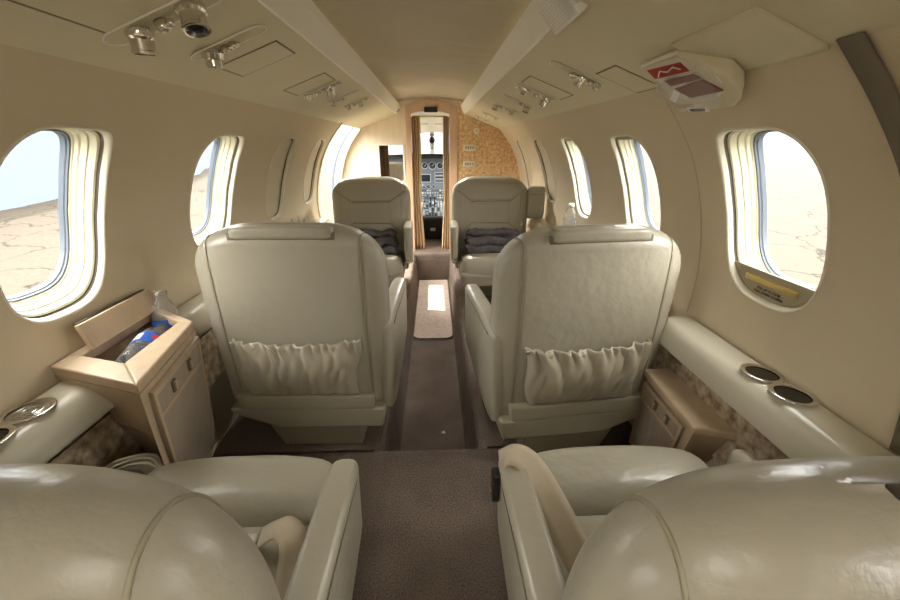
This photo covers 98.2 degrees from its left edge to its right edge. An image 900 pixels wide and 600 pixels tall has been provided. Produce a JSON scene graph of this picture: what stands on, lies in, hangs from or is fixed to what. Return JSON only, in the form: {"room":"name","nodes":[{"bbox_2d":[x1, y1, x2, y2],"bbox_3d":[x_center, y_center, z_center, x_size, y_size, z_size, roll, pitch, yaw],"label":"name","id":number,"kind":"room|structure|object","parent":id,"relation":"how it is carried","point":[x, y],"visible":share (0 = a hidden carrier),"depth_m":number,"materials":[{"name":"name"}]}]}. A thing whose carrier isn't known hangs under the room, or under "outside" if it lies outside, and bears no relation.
{"room":"aircraft cabin","nodes":[
{"label":"aircraft cabin","id":0,"kind":"room"},
{"bbox_2d":[0,43,340,463],"bbox_3d":[-0.704,0.184,0.594,0.210,1.039,4.420,-1,22,-2],"label":"wall","id":1,"kind":"structure","parent":0,"point":[160,130],"depth_m":0.94,"materials":[{"name":"beige plastic"}]},
{"bbox_2d":[0,125,113,323],"bbox_3d":[-0.790,-0.141,0.774,0.204,0.375,0.252,-1,22,-2],"label":"window","id":2,"kind":"structure","parent":1,"relation":"in","point":[54,179],"depth_m":0.82,"materials":[{"name":"beige plastic"}]},
{"bbox_2d":[0,381,113,463],"bbox_3d":[-0.750,0.288,0.582,0.100,0.074,0.565,-1,22,-2],"label":"ledge","id":3,"kind":"object","parent":1,"relation":"attached to","point":[36,431],"visible":0.88,"depth_m":0.71,"materials":[{"name":"beige plastic"}]},
{"bbox_2d":[47,328,225,471],"bbox_3d":[-0.741,0.411,0.671,0.010,0.160,4.400,-1,22,-2],"label":"trim","id":4,"kind":"structure","parent":1,"relation":"attached to","point":[105,442],"depth_m":0.86,"materials":[{"name":"fabric"}]},
{"bbox_2d":[132,370,238,472],"bbox_3d":[-0.743,0.571,0.735,0.025,0.195,4.400,-1,22,-2],"label":"baseboard","id":5,"kind":"structure","parent":1,"relation":"attached to","point":[222,398],"depth_m":1.30,"materials":[{"name":"brown carpet"}]},
{"bbox_2d":[189,134,244,246],"bbox_3d":[-0.813,-0.362,1.329,0.204,0.375,0.284,-1,22,-2],"label":"window","id":6,"kind":"structure","parent":1,"relation":"in","point":[215,170],"depth_m":1.41,"materials":[{"name":"beige plastic"}]},
{"bbox_2d":[177,218,330,333],"bbox_3d":[-0.799,-0.223,1.876,0.091,0.068,1.610,-1,22,-2],"label":"ledge","id":7,"kind":"object","parent":1,"relation":"attached to","point":[194,310],"visible":0.14,"depth_m":1.16,"materials":[{"name":"beige plastic"}]},
{"bbox_2d":[291,218,304,221],"bbox_3d":[-0.807,-0.389,2.084,0.072,0.088,0.070,-1,22,-2],"label":"glass tumbler","id":8,"kind":"object","parent":7,"relation":"on","point":[292,219],"visible":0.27,"depth_m":2.07,"materials":[{"name":"white"}]},
{"bbox_2d":[297,215,310,221],"bbox_3d":[-0.811,-0.426,2.177,0.072,0.088,0.070,-1,22,-2],"label":"glass tumbler","id":9,"kind":"object","parent":7,"relation":"on","point":[307,217],"visible":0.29,"depth_m":2.16,"materials":[{"name":"white"}]},
{"bbox_2d":[266,137,296,219],"bbox_3d":[-0.835,-0.576,1.863,0.204,0.379,0.239,-1,22,-2],"label":"window","id":10,"kind":"structure","parent":1,"relation":"in","point":[275,187],"depth_m":1.90,"materials":[{"name":"beige plastic"}]},
{"bbox_2d":[303,139,325,203],"bbox_3d":[-0.856,-0.778,2.370,0.204,0.379,0.229,-1,22,-2],"label":"window","id":11,"kind":"structure","parent":1,"relation":"in","point":[310,171],"depth_m":2.42,"materials":[{"name":"beige plastic"}]},
{"bbox_2d":[317,123,362,217],"bbox_3d":[-0.817,-0.774,2.970,0.359,1.115,0.734,-1,22,-2],"label":"window","id":12,"kind":"structure","parent":1,"relation":"in","point":[336,173],"depth_m":3.15,"materials":[{"name":"beige plastic"}]},
{"bbox_2d":[0,0,395,128],"bbox_3d":[-0.489,-0.548,0.742,0.315,0.229,5.220,-1,22,-2],"label":"ceiling","id":13,"kind":"structure","parent":0,"point":[22,27],"depth_m":0.80,"materials":[{"name":"beige plastic"}]},
{"bbox_2d":[7,0,172,32],"bbox_3d":[-0.428,-0.384,0.447,0.183,0.069,0.314,-1,22,-2],"label":"ceiling hatch","id":14,"kind":"object","parent":13,"relation":"attached to","point":[102,16],"visible":1,"depth_m":0.54,"materials":[{"name":"beige plastic"}]},
{"bbox_2d":[101,0,221,55],"bbox_3d":[-0.447,-0.434,0.611,0.195,0.090,0.058,-1,22,-2],"label":"panel","id":15,"kind":"object","parent":13,"relation":"attached to","point":[139,32],"visible":1,"depth_m":0.60,"materials":[{"name":"white plastic"}]},
{"bbox_2d":[124,25,157,55],"bbox_3d":[-0.490,-0.411,0.619,0.041,0.041,0.042,-1,22,-2],"label":"light","id":16,"kind":"object","parent":15,"relation":"attached to","point":[141,38],"depth_m":0.61,"materials":[{"name":"silver metal"}]},
{"bbox_2d":[173,0,210,37],"bbox_3d":[-0.401,-0.440,0.607,0.050,0.052,0.050,-1,22,-2],"label":"light","id":17,"kind":"object","parent":15,"relation":"attached to","point":[192,14],"depth_m":0.60,"materials":[{"name":"silver"}]},
{"bbox_2d":[190,24,266,68],"bbox_3d":[-0.442,-0.507,0.782,0.158,0.076,0.047,-1,22,-2],"label":"panel","id":18,"kind":"object","parent":13,"relation":"attached to","point":[213,55],"visible":1,"depth_m":0.78,"materials":[{"name":"white plastic"}]},
{"bbox_2d":[201,48,224,68],"bbox_3d":[-0.478,-0.488,0.788,0.044,0.037,0.044,-1,22,-2],"label":"air vent","id":19,"kind":"object","parent":18,"relation":"attached to","point":[213,57],"depth_m":0.78,"materials":[{"name":"silver metal"}]},
{"bbox_2d":[222,40,294,76],"bbox_3d":[-0.456,-0.572,0.928,0.143,0.054,0.129,-1,22,-2],"label":"ceiling hatch","id":20,"kind":"object","parent":13,"relation":"attached to","point":[268,54],"visible":0.93,"depth_m":0.92,"materials":[{"name":"beige plastic"}]},
{"bbox_2d":[283,72,335,95],"bbox_3d":[-0.471,-0.726,1.315,0.140,0.053,0.144,-1,22,-2],"label":"ceiling hatch","id":21,"kind":"object","parent":13,"relation":"attached to","point":[319,80],"visible":1,"depth_m":1.31,"materials":[{"name":"beige plastic"}]},
{"bbox_2d":[303,80,341,101],"bbox_3d":[-0.466,-0.765,1.430,0.144,0.070,0.051,-1,22,-2],"label":"panel","id":22,"kind":"object","parent":13,"relation":"attached to","point":[330,89],"visible":1,"depth_m":1.42,"materials":[{"name":"white plastic"}]},
{"bbox_2d":[305,94,313,101],"bbox_3d":[-0.517,-0.744,1.433,0.030,0.028,0.029,-1,22,-2],"label":"air vent","id":23,"kind":"object","parent":22,"relation":"attached to","point":[309,97],"depth_m":1.43,"materials":[{"name":"silver metal"}]},
{"bbox_2d":[324,84,336,97],"bbox_3d":[-0.438,-0.768,1.431,0.044,0.048,0.049,-1,22,-2],"label":"light","id":24,"kind":"object","parent":22,"relation":"attached to","point":[330,89],"depth_m":1.42,"materials":[{"name":"silver"}]},
{"bbox_2d":[328,90,358,106],"bbox_3d":[-0.466,-0.884,1.713,0.139,0.066,0.039,-1,22,-2],"label":"panel","id":25,"kind":"object","parent":13,"relation":"attached to","point":[332,103],"visible":1,"depth_m":1.71,"materials":[{"name":"white plastic"}]},
{"bbox_2d":[344,97,368,109],"bbox_3d":[-0.468,-0.982,1.949,0.130,0.061,0.039,-1,22,-2],"label":"panel","id":26,"kind":"object","parent":13,"relation":"attached to","point":[359,102],"visible":1,"depth_m":1.94,"materials":[{"name":"white plastic"}]},
{"bbox_2d":[356,100,363,106],"bbox_3d":[-0.450,-0.982,1.950,0.034,0.034,0.030,-1,22,-2],"label":"light","id":27,"kind":"object","parent":26,"relation":"attached to","point":[359,102],"depth_m":1.94,"materials":[{"name":"silver"}]},
{"bbox_2d":[212,239,631,599],"bbox_3d":[-0.089,0.307,2.003,1.600,0.250,6.900,-1,22,-2],"label":"floor","id":28,"kind":"structure","parent":0,"point":[430,531],"depth_m":1.19,"materials":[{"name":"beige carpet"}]},
{"bbox_2d":[51,289,217,465],"bbox_3d":[-0.707,0.279,0.997,0.226,0.546,0.420,-1,22,-2],"label":"storage cabinet","id":29,"kind":"object","parent":28,"relation":"on","point":[160,397],"visible":0.84,"depth_m":0.88,"materials":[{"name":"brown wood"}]},
{"bbox_2d":[115,323,168,363],"bbox_3d":[-0.718,0.109,0.928,0.065,0.067,0.189,-6,22,-15],"label":"water bottle","id":30,"kind":"object","parent":29,"relation":"in","point":[147,336],"visible":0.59,"depth_m":0.89,"materials":[{"name":"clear plastic"}]},
{"bbox_2d":[151,289,178,328],"bbox_3d":[-0.755,0.069,1.038,0.064,0.192,0.085,-7,23,-16],"label":"water bottle","id":31,"kind":"object","parent":29,"relation":"in","point":[162,307],"visible":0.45,"depth_m":1.02,"materials":[{"name":"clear plastic"}]},
{"bbox_2d":[0,453,361,599],"bbox_3d":[-0.429,0.374,0.594,0.549,0.666,0.570,-1,22,-2],"label":"passenger seat","id":32,"kind":"object","parent":28,"relation":"on","point":[261,527],"visible":1,"depth_m":0.32,"materials":[{"name":"beige leather"}]},
{"bbox_2d":[242,525,308,580],"bbox_3d":[-0.430,0.510,0.653,0.412,0.125,0.287,-1,22,-2],"label":"seat cushion","id":33,"kind":"object","parent":32,"relation":"on","point":[270,551],"depth_m":0.68,"materials":[{"name":"beige leather"}]},
{"bbox_2d":[195,222,406,443],"bbox_3d":[-0.426,0.052,1.344,0.534,0.710,0.580,0,22,-1],"label":"passenger seat","id":34,"kind":"object","parent":28,"relation":"on","point":[309,327],"visible":1,"depth_m":1.08,"materials":[{"name":"beige leather"}]},
{"bbox_2d":[332,176,412,286],"bbox_3d":[-0.502,-0.399,2.480,0.533,0.710,0.580,-1,22,-2],"label":"passenger seat","id":35,"kind":"object","parent":28,"relation":"on","point":[381,203],"visible":0.67,"depth_m":2.53,"materials":[{"name":"beige leather"}]},
{"bbox_2d":[359,228,399,254],"bbox_3d":[-0.516,-0.365,2.464,0.381,0.160,0.181,-1,22,-2],"label":"folded blanket","id":36,"kind":"object","parent":35,"relation":"on","point":[387,239],"visible":0.41,"depth_m":2.41,"materials":[{"name":"grey fabric"}]},
{"bbox_2d":[388,251,403,262],"bbox_3d":[-0.510,-0.238,2.534,0.412,0.125,0.287,-1,22,-2],"label":"seat cushion","id":37,"kind":"object","parent":35,"relation":"on","point":[400,254],"depth_m":2.55,"materials":[{"name":"beige leather"}]},
{"bbox_2d":[389,162,414,224],"bbox_3d":[-0.555,-1.037,4.032,0.438,0.749,0.514,-1,22,-2],"label":"seat","id":38,"kind":"object","parent":28,"relation":"on","point":[396,168],"visible":0.02,"depth_m":3.69,"materials":[{"name":"white leather"}]},
{"bbox_2d":[422,197,442,238],"bbox_3d":[-0.182,-0.896,4.169,0.259,0.386,0.601,-1,22,-2],"label":"pedestal","id":39,"kind":"object","parent":28,"relation":"on","point":[432,210],"visible":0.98,"depth_m":3.97,"materials":[{"name":"black plastic"}]},
{"bbox_2d":[389,153,443,201],"bbox_3d":[-0.197,-1.375,4.388,1.260,0.513,0.240,-1,22,-2],"label":"panel","id":40,"kind":"object","parent":39,"relation":"attached to","point":[432,185],"visible":0.26,"depth_m":4.36,"materials":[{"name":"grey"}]},
{"bbox_2d":[414,280,452,339],"bbox_3d":[-0.127,0.035,3.006,0.255,0.012,1.154,-1,22,-2],"label":"mat","id":41,"kind":"object","parent":28,"relation":"on","point":[433,315],"visible":1,"depth_m":2.85,"materials":[{"name":"brown carpet"}]},
{"bbox_2d":[449,176,526,294],"bbox_3d":[0.263,-0.410,2.507,0.533,0.710,0.580,-1,22,-2],"label":"passenger seat","id":42,"kind":"object","parent":28,"relation":"on","point":[486,202],"visible":0.7,"depth_m":2.54,"materials":[{"name":"beige leather"}]},
{"bbox_2d":[459,250,469,261],"bbox_3d":[0.272,-0.249,2.561,0.412,0.125,0.287,-1,22,-2],"label":"seat cushion","id":43,"kind":"object","parent":42,"relation":"on","point":[462,253],"depth_m":2.58,"materials":[{"name":"beige leather"}]},
{"bbox_2d":[464,227,519,253],"bbox_3d":[0.287,-0.377,2.492,0.386,0.162,0.181,-1,22,-2],"label":"folded blanket","id":44,"kind":"object","parent":42,"relation":"on","point":[477,240],"visible":0.71,"depth_m":2.43,"materials":[{"name":"grey fabric"}]},
{"bbox_2d":[465,223,680,452],"bbox_3d":[0.334,0.065,1.313,0.534,0.710,0.580,-3,22,-8],"label":"passenger seat","id":45,"kind":"object","parent":28,"relation":"on","point":[566,340],"visible":0.98,"depth_m":1.05,"materials":[{"name":"beige leather"}]},
{"bbox_2d":[628,369,737,463],"bbox_3d":[0.605,0.383,1.073,0.094,0.295,0.305,-1,22,-2],"label":"storage cabinet","id":46,"kind":"object","parent":28,"relation":"on","point":[672,415],"visible":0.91,"depth_m":1.01,"materials":[{"name":"brown wood"}]},
{"bbox_2d":[489,444,899,599],"bbox_3d":[0.347,0.373,0.626,0.548,0.644,0.569,-1,22,-2],"label":"passenger seat","id":47,"kind":"object","parent":28,"relation":"on","point":[621,522],"visible":1,"depth_m":0.33,"materials":[{"name":"beige leather"}]},
{"bbox_2d":[552,515,606,584],"bbox_3d":[0.363,0.499,0.681,0.412,0.125,0.287,-1,22,-2],"label":"seat cushion","id":48,"kind":"object","parent":47,"relation":"on","point":[588,523],"depth_m":0.72,"materials":[{"name":"beige leather"}]},
{"bbox_2d":[312,0,531,101],"bbox_3d":[-0.057,-0.641,0.723,0.720,0.066,5.220,-1,22,-2],"label":"ceiling","id":49,"kind":"structure","parent":0,"point":[415,48],"depth_m":1.33,"materials":[{"name":"plastic"}]},
{"bbox_2d":[411,112,448,132],"bbox_3d":[-0.180,-1.662,3.805,1.200,0.421,1.252,-1,22,-2],"label":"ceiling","id":50,"kind":"structure","parent":0,"point":[431,127],"depth_m":3.86,"materials":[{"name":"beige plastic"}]},
{"bbox_2d":[343,98,519,186],"bbox_3d":[-0.156,-1.079,3.350,1.537,1.330,0.030,-1,22,-2],"label":"wall","id":51,"kind":"structure","parent":0,"point":[494,155],"depth_m":3.26,"materials":[{"name":"beige fabric"}]},
{"bbox_2d":[257,0,400,113],"bbox_3d":[-0.316,-0.566,0.715,0.044,0.069,5.170,-1,22,-2],"label":"trim","id":52,"kind":"structure","parent":51,"relation":"attached to","point":[304,17],"depth_m":1.01,"materials":[{"name":"white plastic"}]},
{"bbox_2d":[379,146,389,176],"bbox_3d":[-0.574,-0.968,3.492,0.088,1.020,0.032,-1,22,-2],"label":"curtain","id":53,"kind":"object","parent":51,"relation":"attached to","point":[384,151],"visible":0.19,"depth_m":3.39,"materials":[{"name":"brown fabric"}]},
{"bbox_2d":[377,143,405,182],"bbox_3d":[-0.494,-1.155,3.298,0.227,0.314,0.035,-1,22,-2],"label":"trim","id":54,"kind":"structure","parent":51,"relation":"attached to","point":[378,144],"depth_m":3.26,"materials":[{"name":"beige plastic"}]},
{"bbox_2d":[405,100,457,250],"bbox_3d":[-0.151,-1.038,3.377,0.421,1.235,0.073,-1,22,-2],"label":"door frame","id":55,"kind":"structure","parent":51,"relation":"in","point":[417,106],"depth_m":3.22,"materials":[{"name":"brown wood"}]},
{"bbox_2d":[411,117,424,248],"bbox_3d":[-0.275,-0.993,3.425,0.092,1.115,0.044,-1,22,-2],"label":"curtain","id":56,"kind":"object","parent":55,"relation":"hanging from","point":[415,121],"visible":1,"depth_m":3.41,"materials":[{"name":"beige fabric"}]},
{"bbox_2d":[424,107,437,111],"bbox_3d":[-0.155,-1.531,3.135,0.108,0.040,0.012,-1,22,-2],"label":"exit sign","id":57,"kind":"object","parent":55,"relation":"attached to","point":[426,109],"visible":1,"depth_m":3.13,"materials":[{"name":"black plastic"}]},
{"bbox_2d":[442,117,448,248],"bbox_3d":[-0.042,-0.996,3.432,0.067,1.115,0.043,-3,22,-7],"label":"curtain","id":58,"kind":"object","parent":55,"relation":"hanging from","point":[445,228],"visible":0.98,"depth_m":3.42,"materials":[{"name":"beige fabric"}]},
{"bbox_2d":[463,161,474,166],"bbox_3d":[0.163,-1.154,3.310,0.105,0.048,0.013,-1,22,-2],"label":"switch plate","id":59,"kind":"object","parent":51,"relation":"attached to","point":[465,163],"visible":1,"depth_m":3.31,"materials":[{"name":"beige plastic"}]},
{"bbox_2d":[463,144,475,150],"bbox_3d":[0.163,-1.275,3.262,0.105,0.048,0.013,-1,22,-2],"label":"switch plate","id":60,"kind":"object","parent":51,"relation":"attached to","point":[467,147],"visible":1,"depth_m":3.26,"materials":[{"name":"beige plastic"}]},
{"bbox_2d":[473,127,479,133],"bbox_3d":[0.220,-1.395,3.218,0.052,0.052,0.010,-1,22,-2],"label":"wall speaker","id":61,"kind":"object","parent":51,"relation":"attached to","point":[476,130],"visible":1,"depth_m":3.22,"materials":[{"name":"beige plastic"}]},
{"bbox_2d":[461,0,580,114],"bbox_3d":[0.205,-0.573,0.734,0.044,0.069,5.170,-1,22,-2],"label":"trim","id":62,"kind":"structure","parent":51,"relation":"attached to","point":[531,27],"depth_m":1.11,"materials":[{"name":"white plastic"}]},
{"bbox_2d":[465,0,899,127],"bbox_3d":[0.376,-0.560,0.773,0.315,0.229,5.220,-1,22,-2],"label":"ceiling","id":63,"kind":"structure","parent":0,"point":[625,34],"depth_m":0.72,"materials":[{"name":"beige plastic"}]},
{"bbox_2d":[474,115,489,121],"bbox_3d":[0.244,-1.377,2.962,0.122,0.045,0.037,-1,22,-2],"label":"panel","id":64,"kind":"object","parent":63,"relation":"attached to","point":[476,117],"visible":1,"depth_m":2.95,"materials":[{"name":"white plastic"}]},
{"bbox_2d":[482,112,499,119],"bbox_3d":[0.271,-1.230,2.602,0.125,0.052,0.037,-1,22,-2],"label":"panel","id":65,"kind":"object","parent":63,"relation":"attached to","point":[485,114],"visible":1,"depth_m":2.59,"materials":[{"name":"white plastic"}]},
{"bbox_2d":[492,101,517,114],"bbox_3d":[0.290,-1.009,2.055,0.144,0.066,0.041,-1,22,-2],"label":"panel","id":66,"kind":"object","parent":63,"relation":"attached to","point":[495,106],"visible":1,"depth_m":2.04,"materials":[{"name":"white plastic"}]},
{"bbox_2d":[492,102,499,110],"bbox_3d":[0.239,-1.018,2.050,0.042,0.042,0.037,-1,22,-2],"label":"light","id":67,"kind":"object","parent":66,"relation":"attached to","point":[495,106],"depth_m":2.04,"materials":[{"name":"silver"}]},
{"bbox_2d":[503,94,533,113],"bbox_3d":[0.309,-0.882,1.757,0.144,0.077,0.039,-1,22,-2],"label":"panel","id":68,"kind":"object","parent":63,"relation":"attached to","point":[526,107],"visible":1,"depth_m":1.75,"materials":[{"name":"white plastic"}]},
{"bbox_2d":[522,104,530,113],"bbox_3d":[0.347,-0.866,1.764,0.042,0.042,0.037,-1,22,-2],"label":"light","id":69,"kind":"object","parent":68,"relation":"attached to","point":[526,107],"depth_m":1.75,"materials":[{"name":"silver"}]},
{"bbox_2d":[515,84,553,107],"bbox_3d":[0.316,-0.766,1.465,0.152,0.082,0.044,-1,22,-2],"label":"panel","id":70,"kind":"object","parent":63,"relation":"attached to","point":[545,100],"visible":0.99,"depth_m":1.45,"materials":[{"name":"white plastic"}]},
{"bbox_2d":[519,86,527,94],"bbox_3d":[0.274,-0.782,1.456,0.034,0.033,0.034,-1,22,-2],"label":"air vent","id":71,"kind":"object","parent":70,"relation":"attached to","point":[522,89],"depth_m":1.45,"materials":[{"name":"silver metal"}]},
{"bbox_2d":[538,96,550,107],"bbox_3d":[0.358,-0.751,1.474,0.047,0.048,0.042,-1,22,-2],"label":"light","id":72,"kind":"object","parent":70,"relation":"attached to","point":[544,100],"depth_m":1.46,"materials":[{"name":"silver"}]},
{"bbox_2d":[521,76,572,99],"bbox_3d":[0.332,-0.731,1.347,0.151,0.057,0.144,-1,22,-2],"label":"ceiling hatch","id":73,"kind":"object","parent":63,"relation":"attached to","point":[533,82],"visible":1,"depth_m":1.34,"materials":[{"name":"beige plastic"}]},
{"bbox_2d":[539,0,587,34],"bbox_3d":[0.212,-0.555,0.741,0.053,0.057,0.150,-1,22,-2],"label":"lamp","id":74,"kind":"object","parent":63,"relation":"attached to","point":[558,14],"visible":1,"depth_m":0.73,"materials":[{"name":"white plastic"}]},
{"bbox_2d":[540,0,574,32],"bbox_3d":[0.203,-0.547,0.744,0.033,0.037,0.130,-1,22,-2],"label":"diffuser","id":75,"kind":"object","parent":74,"relation":"attached to","point":[558,14],"depth_m":0.74,"materials":[{"name":"white plastic"}]},
{"bbox_2d":[549,61,602,90],"bbox_3d":[0.343,-0.608,1.059,0.153,0.071,0.043,-1,22,-2],"label":"panel","id":76,"kind":"object","parent":63,"relation":"attached to","point":[581,78],"visible":1,"depth_m":1.05,"materials":[{"name":"white plastic"}]},
{"bbox_2d":[573,74,587,88],"bbox_3d":[0.356,-0.600,1.067,0.040,0.040,0.032,15,26,34],"label":"light","id":77,"kind":"object","parent":76,"relation":"attached to","point":[581,79],"depth_m":1.06,"materials":[{"name":"silver metal"}]},
{"bbox_2d":[592,82,600,90],"bbox_3d":[0.402,-0.587,1.070,0.024,0.024,0.024,-1,22,-2],"label":"air vent","id":78,"kind":"object","parent":76,"relation":"attached to","point":[596,85],"depth_m":1.06,"materials":[{"name":"silver metal"}]},
{"bbox_2d":[595,65,660,92],"bbox_3d":[0.436,-0.542,0.960,0.118,0.045,0.119,-1,22,-2],"label":"ceiling hatch","id":79,"kind":"object","parent":63,"relation":"attached to","point":[616,74],"visible":1,"depth_m":0.95,"materials":[{"name":"beige plastic"}]},
{"bbox_2d":[641,50,743,111],"bbox_3d":[0.464,-0.421,0.748,0.124,0.113,0.195,-1,22,-2],"label":"box","id":80,"kind":"object","parent":63,"relation":"attached to","point":[703,82],"visible":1,"depth_m":0.72,"materials":[{"name":"beige plastic"}]},
{"bbox_2d":[671,7,829,70],"bbox_3d":[0.457,-0.401,0.613,0.121,0.051,0.200,-1,22,-2],"label":"ceiling panel","id":81,"kind":"object","parent":63,"relation":"attached to","point":[755,37],"visible":0.86,"depth_m":0.58,"materials":[{"name":"beige plastic"}]},
{"bbox_2d":[499,26,899,455],"bbox_3d":[0.606,0.018,1.012,0.210,1.039,5.220,-1,22,-2],"label":"wall","id":82,"kind":"structure","parent":0,"point":[843,348],"depth_m":0.73,"materials":[{"name":"beige plastic"}]},
{"bbox_2d":[514,140,532,187],"bbox_3d":[0.597,-1.020,2.979,0.204,0.379,0.250,-1,22,-2],"label":"window","id":83,"kind":"structure","parent":82,"relation":"in","point":[525,160],"depth_m":3.04,"materials":[{"name":"beige plastic"}]},
{"bbox_2d":[526,218,553,229],"bbox_3d":[0.597,-0.387,2.321,0.091,0.076,2.350,-1,22,-2],"label":"ledge","id":84,"kind":"object","parent":82,"relation":"attached to","point":[532,224],"visible":0.06,"depth_m":2.55,"materials":[{"name":"beige plastic"}]},
{"bbox_2d":[526,186,545,218],"bbox_3d":[0.568,-0.646,2.586,0.115,0.210,0.064,-1,22,-2],"label":"cushion","id":85,"kind":"object","parent":84,"relation":"on","point":[535,194],"visible":0.99,"depth_m":2.56,"materials":[{"name":"beige leather"}]},
{"bbox_2d":[563,203,575,224],"bbox_3d":[0.609,-0.397,1.989,0.064,0.188,0.064,12,25,28],"label":"water bottle","id":86,"kind":"object","parent":84,"relation":"on","point":[570,215],"visible":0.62,"depth_m":1.96,"materials":[{"name":"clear plastic"}]},
{"bbox_2d":[532,139,555,202],"bbox_3d":[0.619,-0.804,2.436,0.204,0.379,0.260,-1,22,-2],"label":"window","id":87,"kind":"structure","parent":82,"relation":"in","point":[548,173],"depth_m":2.49,"materials":[{"name":"beige plastic"}]},
{"bbox_2d":[560,137,591,218],"bbox_3d":[0.642,-0.588,1.893,0.204,0.378,0.250,-1,22,-2],"label":"window","id":88,"kind":"structure","parent":82,"relation":"in","point":[578,169],"depth_m":1.99,"materials":[{"name":"beige plastic"}]},
{"bbox_2d":[610,134,661,230],"bbox_3d":[0.664,-0.371,1.347,0.204,0.378,0.265,-1,22,-2],"label":"window","id":89,"kind":"structure","parent":82,"relation":"in","point":[637,172],"depth_m":1.43,"materials":[{"name":"beige plastic"}]},
{"bbox_2d":[615,136,632,139],"bbox_3d":[0.583,-0.543,1.295,0.015,0.019,0.182,-1,22,-2],"label":"shade","id":90,"kind":"object","parent":89,"relation":"attached to","point":[616,137],"depth_m":1.31,"materials":[{"name":"beige plastic"}]},
{"bbox_2d":[526,226,789,464],"bbox_3d":[0.644,0.253,1.069,0.010,0.160,5.150,-1,22,-2],"label":"trim","id":91,"kind":"structure","parent":82,"relation":"attached to","point":[749,439],"depth_m":0.92,"materials":[{"name":"fabric"}]},
{"bbox_2d":[628,418,719,466],"bbox_3d":[0.647,0.413,1.133,0.025,0.195,5.150,-1,22,-2],"label":"baseboard","id":92,"kind":"structure","parent":82,"relation":"attached to","point":[713,462],"depth_m":0.97,"materials":[{"name":"beige plastic"}]},
{"bbox_2d":[659,89,701,311],"bbox_3d":[0.601,-0.235,1.042,0.209,0.588,0.003,-1,22,-2],"label":"trim","id":93,"kind":"structure","parent":82,"relation":"attached to","point":[659,89],"depth_m":1.03,"materials":[{"name":"beige plastic"}]},
{"bbox_2d":[715,126,829,312],"bbox_3d":[0.685,-0.162,0.826,0.205,0.375,0.269,-1,22,-2],"label":"window","id":94,"kind":"structure","parent":82,"relation":"in","point":[775,192],"depth_m":0.87,"materials":[{"name":"beige plastic"}]},
{"bbox_2d":[735,260,814,307],"bbox_3d":[0.723,-0.026,0.882,0.011,0.067,0.231,-1,22,-2],"label":"shade","id":95,"kind":"object","parent":94,"relation":"attached to","point":[768,290],"depth_m":0.88,"materials":[{"name":"beige plastic"}]},
{"bbox_2d":[659,316,895,458],"bbox_3d":[0.666,0.229,0.764,0.100,0.082,0.840,-1,22,-2],"label":"ledge","id":96,"kind":"object","parent":82,"relation":"attached to","point":[795,423],"visible":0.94,"depth_m":0.79,"materials":[{"name":"beige plastic"}]},
{"bbox_2d":[836,31,899,454],"bbox_3d":[0.621,-0.050,0.572,0.252,0.590,0.066,10,24,23],"label":"trim","id":97,"kind":"structure","parent":82,"relation":"attached to","point":[858,49],"depth_m":0.51,"materials":[{"name":"grey plastic"}]},
{"bbox_3d":[-0.186,-1.239,4.147,1.560,1.040,1.570,-1,22,-2],"label":"deck","id":98,"kind":"object","parent":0,"visible":0},
{"bbox_2d":[388,132,442,154],"bbox_3d":[-0.203,-1.742,4.409,1.318,0.380,0.288,-1,22,-2],"label":"window","id":99,"kind":"structure","parent":98,"relation":"attached to","point":[426,145],"depth_m":4.44,"materials":[{"name":"white glass"}]},
{"bbox_2d":[429,134,434,148],"bbox_3d":[-0.203,-1.779,4.389,0.070,0.156,0.048,-1,22,-2],"label":"compass","id":100,"kind":"object","parent":99,"relation":"attached to","point":[431,139],"visible":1,"depth_m":4.37,"materials":[{"name":"black plastic"}]},
{"label":"outside","id":101,"kind":"structure","parent":0,"visible":0},
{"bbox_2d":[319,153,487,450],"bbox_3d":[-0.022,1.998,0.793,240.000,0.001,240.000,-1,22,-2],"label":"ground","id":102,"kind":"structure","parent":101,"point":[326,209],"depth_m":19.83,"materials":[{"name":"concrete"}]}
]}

